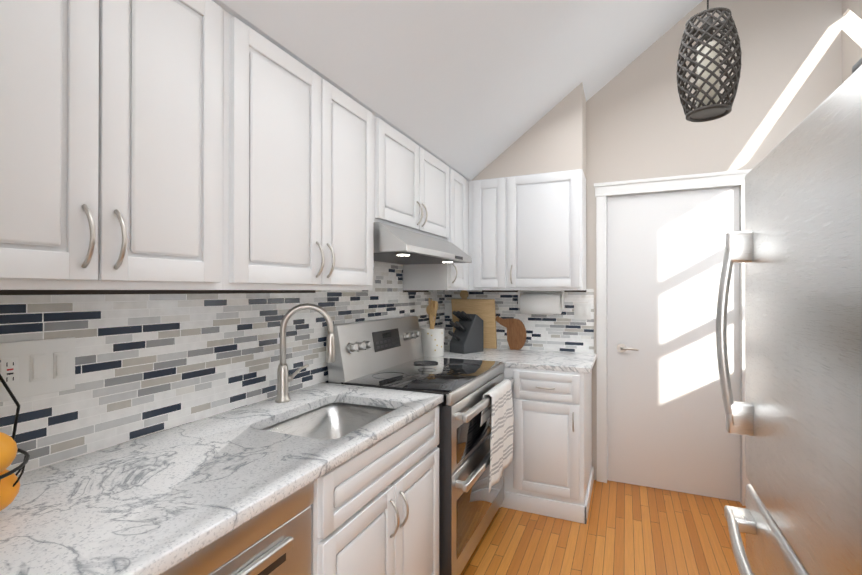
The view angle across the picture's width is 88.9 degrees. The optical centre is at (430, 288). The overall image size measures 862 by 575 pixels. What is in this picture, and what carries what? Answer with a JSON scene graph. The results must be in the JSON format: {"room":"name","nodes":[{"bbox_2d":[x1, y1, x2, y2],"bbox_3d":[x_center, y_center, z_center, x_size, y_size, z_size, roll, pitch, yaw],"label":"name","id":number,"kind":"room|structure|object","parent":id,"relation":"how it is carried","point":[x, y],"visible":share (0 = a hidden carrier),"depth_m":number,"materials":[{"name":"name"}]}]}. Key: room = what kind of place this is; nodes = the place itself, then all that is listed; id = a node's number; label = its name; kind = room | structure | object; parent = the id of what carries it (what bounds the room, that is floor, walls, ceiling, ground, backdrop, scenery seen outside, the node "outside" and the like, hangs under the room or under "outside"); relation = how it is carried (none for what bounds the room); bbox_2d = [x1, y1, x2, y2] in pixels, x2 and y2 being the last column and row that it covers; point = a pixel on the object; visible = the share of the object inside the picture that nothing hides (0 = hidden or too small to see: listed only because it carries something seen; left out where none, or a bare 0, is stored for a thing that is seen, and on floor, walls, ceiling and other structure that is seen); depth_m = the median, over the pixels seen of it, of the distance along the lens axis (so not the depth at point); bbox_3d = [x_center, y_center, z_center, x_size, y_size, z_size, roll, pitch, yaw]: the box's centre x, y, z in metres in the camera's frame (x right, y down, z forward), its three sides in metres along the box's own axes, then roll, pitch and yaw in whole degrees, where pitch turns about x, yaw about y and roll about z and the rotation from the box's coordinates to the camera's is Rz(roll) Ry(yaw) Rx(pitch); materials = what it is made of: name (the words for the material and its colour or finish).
{"room":"kitchen","nodes":[
{"label":"kitchen","id":0,"kind":"room"},
{"bbox_2d":[212,0,702,180],"bbox_3d":[0.332,-1.710,0.997,2.790,1.828,4.890,0,0,24],"label":"ceiling","id":1,"kind":"structure","parent":0,"point":[469,90],"depth_m":2.09,"materials":[{"name":"white paint"}]},
{"bbox_2d":[676,0,741,121],"bbox_3d":[1.196,-1.272,1.897,0.238,1.049,0.238,0,0,24],"label":"pendant lamp","id":2,"kind":"object","parent":1,"relation":"hanging from","point":[707,96],"visible":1,"depth_m":1.85,"materials":[{"name":"grey wicker"}]},
{"bbox_2d":[460,479,745,574],"bbox_3d":[0.332,1.414,0.983,2.790,0.100,4.890,0,0,24],"label":"floor","id":3,"kind":"structure","parent":0,"point":[629,529],"depth_m":2.40,"materials":[{"name":"brown wood"}]},
{"bbox_2d":[160,481,313,574],"bbox_3d":[-0.694,0.926,0.987,0.613,0.877,0.600,0,0,24],"label":"dishwasher","id":4,"kind":"object","parent":3,"relation":"on","point":[275,539],"visible":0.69,"depth_m":0.99,"materials":[{"name":"grey metal"}]},
{"bbox_2d":[311,405,438,574],"bbox_3d":[-0.391,0.929,1.644,0.655,0.877,0.829,0,0,24],"label":"base cabinet","id":5,"kind":"object","parent":3,"relation":"on","point":[375,509],"visible":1,"depth_m":1.46,"materials":[{"name":"white paint"}]},
{"bbox_2d":[0,382,442,574],"bbox_3d":[-0.556,0.472,1.314,0.640,0.032,1.570,0,0,24],"label":"countertop","id":6,"kind":"structure","parent":5,"relation":"on","point":[159,503],"depth_m":1.01,"materials":[{"name":"stone"}]},
{"bbox_2d":[0,360,17,402],"bbox_3d":[-0.933,0.163,0.788,0.226,0.115,0.226,0,0,-21],"label":"fruit basket","id":7,"kind":"object","parent":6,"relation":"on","point":[2,380],"depth_m":0.93,"materials":[{"name":"black metal"}]},
{"bbox_2d":[0,402,29,510],"bbox_3d":[-0.933,0.353,0.787,0.312,0.201,0.312,0,0,-42],"label":"fruit basket","id":8,"kind":"object","parent":6,"relation":"on","point":[9,482],"depth_m":0.84,"materials":[{"name":"black metal"}]},
{"bbox_2d":[275,303,335,402],"bbox_3d":[-0.518,0.259,1.814,0.196,0.398,0.173,0,0,24],"label":"faucet","id":9,"kind":"object","parent":6,"relation":"on","point":[284,378],"visible":1,"depth_m":1.79,"materials":[{"name":"silver metal"}]},
{"bbox_2d":[261,402,394,439],"bbox_3d":[-0.356,0.585,1.608,0.420,0.190,0.560,0,0,24],"label":"sink","id":10,"kind":"object","parent":6,"relation":"in","point":[333,421],"visible":0.08,"depth_m":1.84,"materials":[{"name":"silver metal"}]},
{"bbox_2d":[328,316,513,574],"bbox_3d":[0.016,0.776,2.429,0.745,1.190,0.910,0,0,24],"label":"stove","id":11,"kind":"object","parent":3,"relation":"on","point":[476,423],"visible":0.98,"depth_m":2.21,"materials":[{"name":"grey metal"}]},
{"bbox_2d":[480,379,513,492],"bbox_3d":[0.375,0.766,2.396,0.063,0.471,0.521,0,0,24],"label":"towel","id":12,"kind":"object","parent":11,"relation":"hanging from","point":[499,400],"depth_m":2.33,"materials":[{"name":"white fabric"}]},
{"bbox_2d":[499,367,593,523],"bbox_3d":[0.505,0.935,3.066,1.143,0.877,0.680,0,0,24],"label":"base cabinet","id":13,"kind":"object","parent":3,"relation":"on","point":[549,470],"visible":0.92,"depth_m":2.65,"materials":[{"name":"white paint"}]},
{"bbox_2d":[439,345,596,372],"bbox_3d":[0.515,0.480,3.074,1.174,0.032,0.661,0,0,24],"label":"countertop","id":14,"kind":"structure","parent":13,"relation":"on","point":[525,359],"depth_m":2.91,"materials":[{"name":"stone"}]},
{"bbox_2d":[421,298,443,356],"bbox_3d":[0.009,0.264,3.039,0.162,0.400,0.162,0,0,24],"label":"utensil crock","id":15,"kind":"object","parent":14,"relation":"on","point":[432,337],"visible":0.98,"depth_m":2.98,"materials":[{"name":"white ceramic"}]},
{"bbox_2d":[460,290,467,298],"bbox_3d":[0.270,0.238,3.506,0.200,0.454,0.054,0,0,24],"label":"paddle cutting board","id":16,"kind":"object","parent":14,"relation":"on","point":[463,294],"visible":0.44,"depth_m":3.48,"materials":[{"name":"brown wood"}]},
{"bbox_2d":[448,311,482,353],"bbox_3d":[0.234,0.312,3.207,0.300,0.304,0.143,0,0,-44],"label":"knife block","id":17,"kind":"object","parent":14,"relation":"on","point":[467,336],"visible":1,"depth_m":3.18,"materials":[{"name":"grey"}]},
{"bbox_2d":[451,299,496,348],"bbox_3d":[0.335,0.272,3.429,0.350,0.383,0.086,0,0,24],"label":"cutting board","id":18,"kind":"object","parent":14,"relation":"on","point":[483,310],"visible":0.6,"depth_m":3.38,"materials":[{"name":"beige wood"}]},
{"bbox_2d":[495,316,526,349],"bbox_3d":[0.606,0.335,3.325,0.230,0.259,0.061,0,0,24],"label":"cutting board","id":19,"kind":"object","parent":14,"relation":"on","point":[516,334],"visible":0.98,"depth_m":3.31,"materials":[{"name":"brown wood"}]},
{"bbox_2d":[716,58,861,574],"bbox_3d":[1.182,0.480,0.939,0.856,1.769,0.910,0,0,24],"label":"fridge","id":20,"kind":"object","parent":3,"relation":"on","point":[795,417],"visible":1,"depth_m":0.99,"materials":[{"name":"grey metal"}]},
{"bbox_2d":[471,0,861,479],"bbox_3d":[0.332,-0.736,0.992,2.790,4.200,4.890,0,0,24],"label":"wall","id":21,"kind":"structure","parent":0,"point":[629,122],"depth_m":2.91,"materials":[{"name":"beige paint"}]},
{"bbox_2d":[0,0,235,289],"bbox_3d":[-0.859,-0.396,1.006,0.338,0.796,0.654,0,0,24],"label":"upper cabinet","id":22,"kind":"object","parent":21,"relation":"attached to","point":[178,145],"depth_m":0.97,"materials":[{"name":"white paint"}]},
{"bbox_2d":[0,261,444,474],"bbox_3d":[-0.531,0.094,2.174,0.011,0.792,3.180,0,0,24],"label":"backsplash","id":23,"kind":"structure","parent":21,"relation":"attached to","point":[148,362],"depth_m":1.42,"materials":[{"name":"tile"}]},
{"bbox_2d":[0,337,74,401],"bbox_3d":[-0.992,0.200,1.108,0.010,0.140,0.167,0,0,24],"label":"outlet","id":24,"kind":"object","parent":23,"relation":"attached to","point":[35,367],"visible":1,"depth_m":1.10,"materials":[{"name":"white plastic"}]},
{"bbox_2d":[236,18,379,289],"bbox_3d":[-0.563,-0.393,1.673,0.338,0.796,0.805,0,0,24],"label":"upper cabinet","id":25,"kind":"object","parent":21,"relation":"attached to","point":[308,153],"depth_m":1.51,"materials":[{"name":"white paint"}]},
{"bbox_2d":[380,119,451,241],"bbox_3d":[-0.217,-0.544,2.456,0.338,0.486,0.904,0,0,24],"label":"upper cabinet","id":26,"kind":"object","parent":21,"relation":"attached to","point":[416,187],"depth_m":2.32,"materials":[{"name":"white paint"}]},
{"bbox_2d":[374,222,471,264],"bbox_3d":[-0.146,-0.227,2.424,0.490,0.140,0.895,0,0,24],"label":"range hood","id":27,"kind":"object","parent":26,"relation":"attached to","point":[395,245],"visible":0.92,"depth_m":2.17,"materials":[{"name":"silver metal"}]},
{"bbox_2d":[403,169,471,289],"bbox_3d":[0.038,-0.387,3.032,0.338,0.796,0.490,0,0,24],"label":"upper cabinet","id":28,"kind":"object","parent":21,"relation":"attached to","point":[448,276],"depth_m":2.92,"materials":[{"name":"white paint"}]},
{"bbox_2d":[472,176,515,289],"bbox_3d":[0.495,-0.386,3.263,0.348,0.796,0.338,0,0,24],"label":"upper cabinet","id":29,"kind":"object","parent":21,"relation":"attached to","point":[494,199],"depth_m":3.10,"materials":[{"name":"white paint"}]},
{"bbox_2d":[518,290,563,313],"bbox_3d":[0.801,0.099,3.198,0.322,0.172,0.146,0,0,24],"label":"paper towel holder","id":30,"kind":"object","parent":29,"relation":"attached to","point":[540,303],"visible":1,"depth_m":3.15,"materials":[{"name":"white"}]},
{"bbox_2d":[445,289,593,352],"bbox_3d":[0.642,0.249,3.387,1.154,0.492,0.011,0,0,24],"label":"backsplash","id":31,"kind":"structure","parent":21,"relation":"attached to","point":[564,331],"depth_m":3.29,"materials":[{"name":"tile"}]},
{"bbox_2d":[574,303,590,319],"bbox_3d":[1.095,0.164,3.175,0.116,0.120,0.010,0,0,24],"label":"switch plate","id":32,"kind":"object","parent":31,"relation":"attached to","point":[582,311],"visible":1,"depth_m":3.17,"materials":[{"name":"white plastic"}]},
{"bbox_2d":[516,169,585,289],"bbox_3d":[0.795,-0.386,3.131,0.566,0.796,0.338,0,0,24],"label":"upper cabinet","id":33,"kind":"object","parent":21,"relation":"attached to","point":[551,206],"depth_m":2.95,"materials":[{"name":"white paint"}]},
{"bbox_2d":[594,169,751,505],"bbox_3d":[1.631,0.311,3.003,0.960,2.125,0.152,0,0,24],"label":"door frame","id":34,"kind":"structure","parent":21,"relation":"attached to","point":[702,181],"depth_m":3.07,"materials":[{"name":"white paint"}]},
{"bbox_2d":[607,187,739,501],"bbox_3d":[1.615,0.356,2.965,0.788,2.019,0.098,0,0,24],"label":"door","id":35,"kind":"structure","parent":21,"relation":"in","point":[666,423],"depth_m":2.97,"materials":[{"name":"white paint"}]},
{"bbox_2d":[842,0,861,82],"bbox_3d":[1.531,-0.738,0.527,0.020,4.200,4.770,0,0,24],"label":"wall","id":36,"kind":"structure","parent":0,"point":[851,50],"depth_m":2.52,"materials":[{"name":"beige paint"}]}
]}

